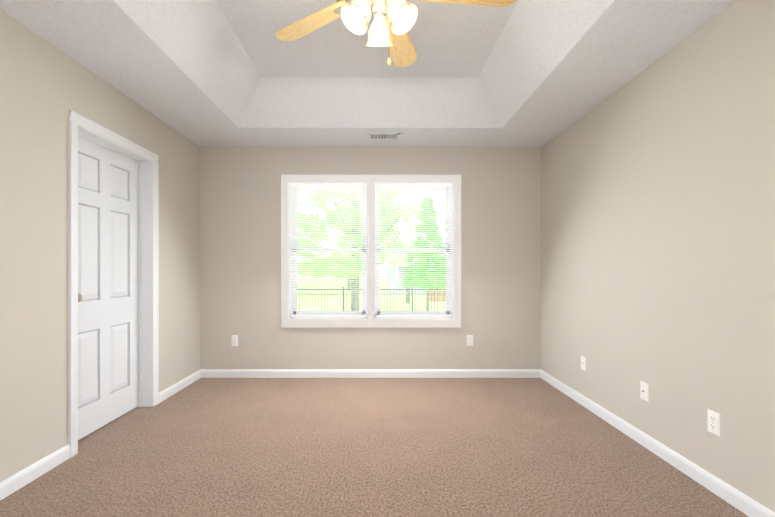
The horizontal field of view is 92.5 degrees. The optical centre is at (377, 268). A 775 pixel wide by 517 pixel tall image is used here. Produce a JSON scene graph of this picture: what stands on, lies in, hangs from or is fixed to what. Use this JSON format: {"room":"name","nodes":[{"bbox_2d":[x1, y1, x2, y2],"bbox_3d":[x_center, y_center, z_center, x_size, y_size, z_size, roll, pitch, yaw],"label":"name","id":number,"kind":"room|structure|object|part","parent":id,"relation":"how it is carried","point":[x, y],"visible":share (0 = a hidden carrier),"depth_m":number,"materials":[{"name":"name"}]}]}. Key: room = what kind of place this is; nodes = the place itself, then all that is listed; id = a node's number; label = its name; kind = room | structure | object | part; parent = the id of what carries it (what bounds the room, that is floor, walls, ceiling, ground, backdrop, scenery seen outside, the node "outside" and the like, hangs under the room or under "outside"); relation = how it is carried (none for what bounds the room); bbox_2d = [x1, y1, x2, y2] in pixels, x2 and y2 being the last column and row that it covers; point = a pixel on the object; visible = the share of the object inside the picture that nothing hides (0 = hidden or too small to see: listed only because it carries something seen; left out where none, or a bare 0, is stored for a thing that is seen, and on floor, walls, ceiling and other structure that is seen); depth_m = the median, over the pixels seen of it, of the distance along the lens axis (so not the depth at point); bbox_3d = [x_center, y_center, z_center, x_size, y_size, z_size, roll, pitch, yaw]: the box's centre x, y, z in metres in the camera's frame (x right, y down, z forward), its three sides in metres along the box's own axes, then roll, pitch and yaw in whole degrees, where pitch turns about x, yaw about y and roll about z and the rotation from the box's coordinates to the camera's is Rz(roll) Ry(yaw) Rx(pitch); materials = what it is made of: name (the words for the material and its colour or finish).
{"room":"empty bedroom","nodes":[
{"label":"empty bedroom","id":0,"kind":"room"},
{"bbox_2d":[0,9,199,481],"bbox_3d":[-1.949,-0.044,1.649,0.140,2.540,4.560,0,0,0],"label":"wall","id":1,"kind":"structure","parent":0,"point":[45,86],"depth_m":2.12,"materials":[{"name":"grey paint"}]},
{"bbox_2d":[0,444,69,500],"bbox_3d":[-1.872,1.103,0.880,0.013,0.084,2.744,0,0,0],"label":"baseboard","id":2,"kind":"structure","parent":1,"relation":"attached to","point":[21,478],"depth_m":2.01,"materials":[{"name":"white paint"}]},
{"bbox_2d":[78,136,138,439],"bbox_3d":[-1.968,0.124,2.703,0.100,2.021,0.762,0,0,0],"label":"door","id":3,"kind":"structure","parent":1,"relation":"in","point":[108,285],"depth_m":2.71,"materials":[{"name":"white paint"}]},
{"bbox_2d":[68,110,158,457],"bbox_3d":[-1.940,0.092,2.703,0.158,2.110,0.900,0,0,0],"label":"door frame","id":4,"kind":"structure","parent":1,"relation":"attached to","point":[75,119],"depth_m":3.07,"materials":[{"name":"white paint"}]},
{"bbox_2d":[159,370,200,402],"bbox_3d":[-1.873,1.105,3.540,0.013,0.084,0.776,0,0,0],"label":"baseboard","id":5,"kind":"structure","parent":1,"relation":"attached to","point":[168,392],"depth_m":3.48,"materials":[{"name":"white paint"}]},
{"bbox_2d":[0,0,735,146],"bbox_3d":[-0.075,-1.496,1.721,3.888,0.403,4.700,0,0,0],"label":"ceiling","id":6,"kind":"structure","parent":0,"point":[239,73],"depth_m":2.63,"materials":[{"name":"paint"}]},
{"bbox_2d":[368,133,399,139],"bbox_3d":[0.057,-1.288,3.611,0.310,0.009,0.165,0,0,0],"label":"ceiling vent","id":7,"kind":"object","parent":6,"relation":"in","point":[383,136],"visible":1,"depth_m":3.61,"materials":[{"name":"white metal"}]},
{"bbox_2d":[275,0,516,66],"bbox_3d":[0.058,-1.283,1.728,1.246,0.628,1.290,0,0,0],"label":"ceiling fan","id":8,"kind":"object","parent":6,"relation":"hanging from","point":[392,25],"visible":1,"depth_m":1.78,"materials":[{"name":"beige wood"}]},
{"bbox_3d":[-0.346,-1.299,1.958,0.500,0.006,0.150,0,12,34],"label":"blade","id":9,"kind":"part","parent":8,"relation":"part of","materials":[{"name":"brown wood"}]},
{"bbox_3d":[0.123,-1.299,2.130,0.150,0.006,0.500,-12,-3,16],"label":"blade","id":10,"kind":"part","parent":8,"relation":"part of","materials":[{"name":"brown wood"}]},
{"label":"blade","id":11,"kind":"part","parent":8,"relation":"part of","materials":[{"name":"brown wood"}]},
{"bbox_2d":[200,147,540,368],"bbox_3d":[-0.076,-0.042,4.000,3.888,2.540,0.140,0,0,0],"label":"wall","id":12,"kind":"structure","parent":0,"point":[240,242],"depth_m":3.93,"materials":[{"name":"grey paint"}]},
{"bbox_2d":[231,335,237,345],"bbox_3d":[-1.516,0.758,3.924,0.070,0.115,0.009,0,0,0],"label":"electrical outlet","id":13,"kind":"object","parent":12,"relation":"attached to","point":[234,340],"visible":1,"depth_m":3.92,"materials":[{"name":"white plastic"}]},
{"bbox_2d":[200,369,540,377],"bbox_3d":[-0.076,1.106,3.922,3.608,0.084,0.013,0,0,0],"label":"baseboard","id":14,"kind":"structure","parent":12,"relation":"attached to","point":[370,373],"depth_m":3.92,"materials":[{"name":"white paint"}]},
{"bbox_2d":[281,175,460,327],"bbox_3d":[-0.069,-0.189,3.989,1.899,1.611,0.161,0,0,0],"label":"window unit","id":15,"kind":"structure","parent":12,"relation":"in","point":[371,193],"depth_m":3.96,"materials":[{"name":"white paint"}]},
{"bbox_3d":[-0.069,-0.198,4.024,1.623,1.316,0.037,0,0,0],"label":"glass","id":16,"kind":"part","parent":15,"relation":"part of","materials":[{"name":"white"}]},
{"bbox_2d":[467,335,472,345],"bbox_3d":[0.976,0.758,3.925,0.070,0.115,0.009,0,0,0],"label":"electrical outlet","id":17,"kind":"object","parent":12,"relation":"attached to","point":[469,340],"visible":1,"depth_m":3.92,"materials":[{"name":"white plastic"}]},
{"bbox_2d":[0,378,748,516],"bbox_3d":[-0.075,1.186,1.718,3.888,0.080,4.700,0,0,0],"label":"floor","id":18,"kind":"structure","parent":0,"point":[370,447],"depth_m":2.23,"materials":[{"name":"carpet"}]},
{"bbox_2d":[541,0,774,511],"bbox_3d":[1.799,-0.044,1.650,0.140,2.540,4.560,0,0,0],"label":"wall","id":19,"kind":"structure","parent":0,"point":[658,226],"depth_m":2.12,"materials":[{"name":"grey paint"}]},
{"bbox_2d":[581,356,585,370],"bbox_3d":[1.724,0.792,3.118,0.009,0.115,0.070,0,0,0],"label":"outlet","id":20,"kind":"object","parent":19,"relation":"attached to","point":[583,362],"visible":1,"depth_m":3.11,"materials":[{"name":"white plastic"}]},
{"bbox_2d":[640,381,648,401],"bbox_3d":[1.720,0.791,2.404,0.018,0.115,0.070,0,0,0],"label":"outlet","id":21,"kind":"object","parent":19,"relation":"attached to","point":[644,390],"visible":1,"depth_m":2.40,"materials":[{"name":"white plastic"}]},
{"bbox_2d":[540,370,774,516],"bbox_3d":[1.723,1.104,1.719,0.013,0.084,4.420,0,0,0],"label":"baseboard","id":22,"kind":"structure","parent":19,"relation":"attached to","point":[739,500],"depth_m":2.15,"materials":[{"name":"white paint"}]},
{"bbox_2d":[708,409,720,436],"bbox_3d":[1.724,0.791,1.907,0.009,0.115,0.070,0,0,0],"label":"electrical outlet","id":23,"kind":"object","parent":19,"relation":"attached to","point":[714,422],"visible":1,"depth_m":1.90,"materials":[{"name":"white plastic"}]},
{"label":"outside","id":24,"kind":"structure","parent":0,"visible":0},
{"bbox_2d":[297,279,445,310],"bbox_3d":[3.097,2.659,61.968,130.000,1.000,115.080,0,0,0],"label":"lawn","id":25,"kind":"structure","parent":24,"point":[383,304],"depth_m":26.37,"materials":[{"name":"green plant"}]},
{"bbox_2d":[319,203,361,287],"bbox_3d":[-2.899,-2.349,37.603,6.207,9.064,6.152,0,0,0],"label":"tree","id":26,"kind":"object","parent":25,"relation":"on","point":[340,233],"depth_m":37.15,"materials":[{"name":"green plant"}]},
{"bbox_2d":[297,203,404,310],"bbox_3d":[-1.126,-1.254,9.801,3.908,6.817,4.213,0,0,0],"label":"tree","id":27,"kind":"object","parent":25,"relation":"on","point":[355,300],"depth_m":9.45,"materials":[{"name":"green plant"}]},
{"bbox_2d":[297,289,445,310],"bbox_3d":[0.105,1.367,13.008,22.037,1.480,0.060,0,0,0],"label":"metal fence","id":28,"kind":"object","parent":25,"relation":"on","point":[346,294],"depth_m":12.99,"materials":[{"name":"metal"}]},
{"bbox_2d":[380,203,434,302],"bbox_3d":[1.864,-1.037,23.433,3.959,6.412,4.179,0,0,0],"label":"tree","id":29,"kind":"object","parent":25,"relation":"on","point":[407,297],"depth_m":23.15,"materials":[{"name":"green plant"}]},
{"bbox_2d":[384,243,445,293],"bbox_3d":[7.056,0.085,38.512,12.900,5.700,8.800,0,0,0],"label":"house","id":30,"kind":"structure","parent":25,"relation":"on","point":[403,273],"depth_m":34.51,"materials":[{"name":"white"}]},
{"bbox_2d":[402,203,445,310],"bbox_3d":[1.487,0.011,10.940,1.526,4.288,1.537,0,0,0],"label":"tree","id":31,"kind":"object","parent":25,"relation":"on","point":[427,303],"depth_m":10.74,"materials":[{"name":"green plant"}]},
{"bbox_2d":[429,281,445,300],"bbox_3d":[8.896,1.572,26.527,10.570,2.100,0.030,0,0,0],"label":"fence","id":32,"kind":"object","parent":25,"relation":"on","point":[441,297],"depth_m":26.51,"materials":[{"name":"beige wood"}]}
]}

